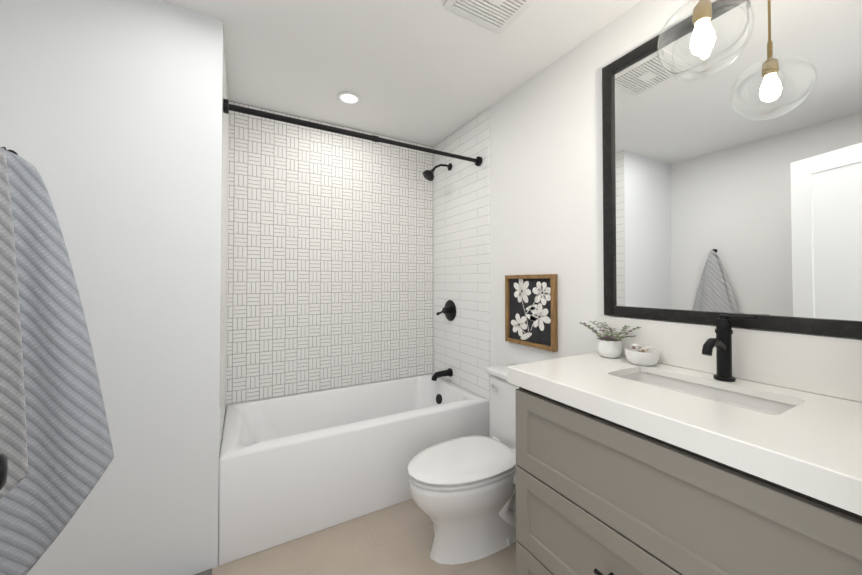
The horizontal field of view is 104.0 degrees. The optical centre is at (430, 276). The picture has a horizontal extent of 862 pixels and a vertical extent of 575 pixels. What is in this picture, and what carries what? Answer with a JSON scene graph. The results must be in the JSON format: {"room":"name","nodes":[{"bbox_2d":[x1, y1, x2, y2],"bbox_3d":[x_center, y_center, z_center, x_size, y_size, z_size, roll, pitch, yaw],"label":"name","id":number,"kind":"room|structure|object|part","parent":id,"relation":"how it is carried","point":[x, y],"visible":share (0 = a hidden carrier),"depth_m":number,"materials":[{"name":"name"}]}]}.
{"room":"bathroom","nodes":[
{"label":"bathroom","id":0,"kind":"room"},
{"bbox_2d":[0,0,220,574],"bbox_3d":[-1.471,0.061,1.661,0.760,2.390,0.860,0,-1,-29],"label":"wall","id":1,"kind":"structure","parent":0,"point":[110,121],"depth_m":1.34,"materials":[{"name":"white paint"}]},
{"bbox_2d":[0,147,113,574],"bbox_3d":[-1.371,0.320,1.163,0.410,1.526,0.095,0,-1,-29],"label":"hanging towel","id":2,"kind":"object","parent":1,"relation":"attached to","point":[56,448],"visible":1,"depth_m":1.18,"materials":[{"name":"grey fabric"}]},
{"bbox_2d":[215,21,222,566],"bbox_3d":[-0.927,0.059,1.474,0.008,2.388,0.004,0,-1,-29],"label":"stub wall edge","id":3,"kind":"object","parent":1,"relation":"attached to","point":[219,281],"visible":1,"depth_m":1.47,"materials":[{"name":"white paint"}]},
{"bbox_2d":[218,29,228,507],"bbox_3d":[-1.111,0.064,1.802,0.008,2.388,0.747,0,-1,-29],"label":"wall tile","id":4,"kind":"structure","parent":1,"relation":"attached to","point":[224,256],"depth_m":1.72,"materials":[{"name":"white tile"}]},
{"bbox_2d":[212,499,515,574],"bbox_3d":[-0.332,1.278,1.162,2.480,0.060,2.810,0,-1,-29],"label":"floor","id":5,"kind":"structure","parent":0,"point":[396,539],"depth_m":1.52,"materials":[{"name":"tile"}]},
{"bbox_2d":[194,569,212,574],"bbox_3d":[-1.067,1.247,1.287,0.380,0.006,0.145,0,-1,-29],"label":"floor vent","id":6,"kind":"object","parent":5,"relation":"in","point":[201,573],"visible":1,"depth_m":1.42,"materials":[{"name":"grey metal"}]},
{"bbox_2d":[218,373,489,564],"bbox_3d":[-0.449,1.031,2.154,1.503,0.461,0.750,0,-1,-29],"label":"bathtub","id":7,"kind":"object","parent":5,"relation":"on","point":[293,466],"visible":0.9,"depth_m":1.78,"materials":[{"name":"white ceramic"}]},
{"bbox_2d":[407,363,518,564],"bbox_3d":[0.262,0.881,1.630,0.789,0.750,0.431,0,-1,-29],"label":"toilet","id":8,"kind":"object","parent":5,"relation":"on","point":[463,492],"visible":0.71,"depth_m":1.50,"materials":[{"name":"white ceramic"}]},
{"bbox_3d":[0.145,0.881,1.587,0.536,0.017,0.356,0,-1,-29],"label":"seat","id":9,"kind":"part","parent":8,"relation":"part of","materials":[{"name":"white plastic"}]},
{"bbox_3d":[0.145,0.856,1.587,0.542,0.023,0.362,0,-1,-29],"label":"lid","id":10,"kind":"part","parent":8,"relation":"part of","materials":[{"name":"white ceramic"}]},
{"bbox_3d":[0.190,1.074,1.609,0.632,0.362,0.354,0,-1,-29],"label":"bowl","id":11,"kind":"part","parent":8,"relation":"part of","materials":[{"name":"white ceramic"}]},
{"bbox_3d":[0.497,0.726,1.786,0.199,0.364,0.370,0,-1,-29],"label":"tank","id":12,"kind":"part","parent":8,"relation":"part of","materials":[{"name":"white ceramic"}]},
{"bbox_2d":[507,315,861,574],"bbox_3d":[0.741,0.681,0.978,0.591,1.125,0.922,0,-1,-29],"label":"bathroom vanity","id":13,"kind":"object","parent":5,"relation":"on","point":[723,446],"visible":0.98,"depth_m":0.88,"materials":[{"name":"grey paint"}]},
{"bbox_3d":[0.531,1.050,0.836,0.020,0.201,0.884,0,-1,-29],"label":"drawer","id":14,"kind":"part","parent":13,"relation":"part of","materials":[{"name":"grey paint"}]},
{"bbox_3d":[0.496,0.795,0.821,0.012,0.012,0.210,0,-1,-29],"label":"handle","id":15,"kind":"part","parent":13,"relation":"part of","materials":[{"name":"black metal"}]},
{"bbox_3d":[0.531,0.811,0.840,0.020,0.265,0.884,0,-1,-29],"label":"drawer","id":16,"kind":"part","parent":13,"relation":"part of","materials":[{"name":"grey paint"}]},
{"bbox_2d":[507,352,861,515],"bbox_3d":[0.753,0.404,0.989,0.563,0.150,0.922,0,-1,-29],"label":"countertop","id":17,"kind":"structure","parent":13,"relation":"on","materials":[{"name":"stone"}]},
{"bbox_2d":[579,321,640,357],"bbox_3d":[0.719,0.265,1.397,0.171,0.138,0.233,0,-1,-29],"label":"plant pot","id":18,"kind":"object","parent":17,"relation":"on","point":[609,346],"visible":1,"depth_m":1.38,"materials":[{"name":"white ceramic"}]},
{"bbox_2d":[625,344,659,365],"bbox_3d":[0.809,0.295,1.291,0.116,0.074,0.116,0,-1,-29],"label":"bowl","id":19,"kind":"object","parent":17,"relation":"on","point":[635,354],"visible":1,"depth_m":1.26,"materials":[{"name":"white ceramic"}]},
{"bbox_3d":[0.531,0.538,0.844,0.020,0.269,0.884,0,-1,-29],"label":"drawer","id":20,"kind":"part","parent":13,"relation":"part of","materials":[{"name":"grey paint"}]},
{"bbox_2d":[161,0,641,146],"bbox_3d":[-0.332,-1.171,1.199,2.480,0.060,2.810,0,-1,-29],"label":"ceiling","id":21,"kind":"structure","parent":0,"point":[432,73],"depth_m":1.72,"materials":[{"name":"white paint"}]},
{"bbox_2d":[336,91,361,105],"bbox_3d":[-0.516,-1.122,2.121,0.156,0.010,0.156,0,-1,-29],"label":"recessed light","id":22,"kind":"object","parent":21,"relation":"in","point":[349,98],"visible":1,"depth_m":2.12,"materials":[{"name":"white plastic"}]},
{"bbox_2d":[443,0,534,32],"bbox_3d":[0.261,-1.129,1.347,0.310,0.019,0.310,0,-1,-29],"label":"ceiling vent","id":23,"kind":"object","parent":21,"relation":"in","point":[499,16],"visible":1,"depth_m":1.42,"materials":[{"name":"white plastic"}]},
{"bbox_2d":[454,0,525,26],"bbox_3d":[0.261,-1.126,1.347,0.250,0.001,0.250,0,-1,-29],"label":"grille","id":24,"kind":"object","parent":23,"relation":"attached to","point":[492,13],"depth_m":1.41,"materials":[{"name":"grey"}]},
{"bbox_2d":[657,0,754,81],"bbox_3d":[0.787,-0.865,0.976,0.243,0.558,0.217,0,-1,-29],"label":"pendant light","id":25,"kind":"object","parent":21,"relation":"hanging from","point":[702,39],"visible":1,"depth_m":0.96,"materials":[{"name":"clear glass"}]},
{"bbox_2d":[692,0,711,26],"bbox_3d":[0.786,-0.766,0.976,0.046,0.057,0.046,0,-1,-29],"label":"socket","id":26,"kind":"object","parent":25,"relation":"attached to","point":[705,19],"depth_m":0.96,"materials":[{"name":"gold metal"}]},
{"bbox_3d":[0.786,-0.697,0.975,0.058,0.105,0.058,0,-1,-29],"label":"bulb","id":27,"kind":"part","parent":25,"relation":"part of","materials":[{"name":"white glass"}]},
{"bbox_2d":[489,0,861,366],"bbox_3d":[0.707,0.062,1.761,0.100,2.390,2.810,0,-1,-29],"label":"wall","id":28,"kind":"structure","parent":0,"point":[546,169],"depth_m":1.73,"materials":[{"name":"white paint"}]},
{"bbox_2d":[434,108,489,399],"bbox_3d":[0.206,-0.146,2.548,0.008,1.945,0.735,0,-1,-29],"label":"wall tile","id":29,"kind":"structure","parent":28,"relation":"attached to","point":[462,249],"depth_m":2.47,"materials":[{"name":"white tile"}]},
{"bbox_2d":[223,99,481,380],"bbox_3d":[-0.428,-0.061,2.135,1.504,1.678,0.511,0,-1,-29],"label":"shower","id":30,"kind":"object","parent":29,"relation":"attached to","point":[449,310],"visible":0.98,"depth_m":1.96,"materials":[{"name":"black metal"}]},
{"bbox_3d":[-0.646,-0.802,1.768,0.748,0.029,0.029,0,-1,-29],"label":"shower rail rod","id":31,"kind":"part","parent":30,"relation":"part of","materials":[{"name":"black metal"}]},
{"bbox_3d":[-0.320,-0.800,1.951,1.496,0.025,0.025,0,-1,-29],"label":"shower rail rod","id":32,"kind":"part","parent":30,"relation":"part of","materials":[{"name":"black metal"}]},
{"bbox_3d":[0.074,0.752,2.577,0.157,0.067,0.048,0,-1,-29],"label":"spout","id":33,"kind":"part","parent":30,"relation":"part of","materials":[{"name":"black metal"}]},
{"bbox_3d":[0.080,-0.841,2.605,0.169,0.074,0.018,0,-1,-29],"label":"arm","id":34,"kind":"part","parent":30,"relation":"part of"},
{"bbox_2d":[505,274,557,351],"bbox_3d":[0.553,0.188,1.897,0.030,0.400,0.370,0,-1,-29],"label":"framed artwork","id":35,"kind":"object","parent":28,"relation":"attached to","point":[531,311],"visible":0.98,"depth_m":1.88,"materials":[{"name":"brown wood"}]},
{"bbox_2d":[599,315,861,402],"bbox_3d":[0.990,0.248,1.124,0.020,0.164,0.922,0,-1,-29],"label":"backsplash","id":36,"kind":"structure","parent":28,"relation":"attached to","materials":[{"name":"stone"}]},
{"bbox_2d":[602,0,861,337],"bbox_3d":[0.984,-0.390,1.138,0.026,1.105,0.850,0,-1,-29],"label":"mirror","id":37,"kind":"object","parent":28,"relation":"attached to","point":[734,188],"visible":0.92,"depth_m":1.09,"materials":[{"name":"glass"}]},
{"bbox_3d":[0.787,-0.384,1.490,0.026,1.105,0.043,0,-1,-29],"label":"frame","id":38,"kind":"part","parent":37,"relation":"part of","materials":[{"name":"black wood"}]},
{"bbox_3d":[0.984,-0.920,1.146,0.026,0.043,0.764,0,-1,-29],"label":"frame","id":39,"kind":"part","parent":37,"relation":"part of","materials":[{"name":"black wood"}]},
{"bbox_3d":[-0.749,0.074,2.500,1.720,2.390,0.100,0,-1,-29],"label":"wall","id":40,"kind":"structure","parent":0,"visible":0},
{"bbox_2d":[226,101,433,405],"bbox_3d":[-0.639,-0.147,2.503,1.508,1.945,0.008,0,-1,-29],"label":"wall tile","id":41,"kind":"structure","parent":40,"relation":"attached to","point":[330,271],"depth_m":2.42,"materials":[{"name":"white tile"}]},
{"bbox_3d":[-0.424,0.031,-0.274,0.700,2.390,0.120,0,-1,-29],"label":"wall","id":42,"kind":"structure","parent":0,"visible":0},
{"bbox_3d":[-0.436,0.215,0.237,0.292,2.022,0.727,0,-1,-29],"label":"door","id":43,"kind":"structure","parent":42,"relation":"in","visible":0},
{"bbox_2d":[0,453,7,489],"bbox_3d":[-0.640,0.283,0.474,0.058,0.058,0.056,-1,-1,41],"label":"door knob","id":44,"kind":"object","parent":43,"relation":"attached to","point":[3,468],"visible":1,"depth_m":0.48,"materials":[{"name":"black metal"}]}
]}

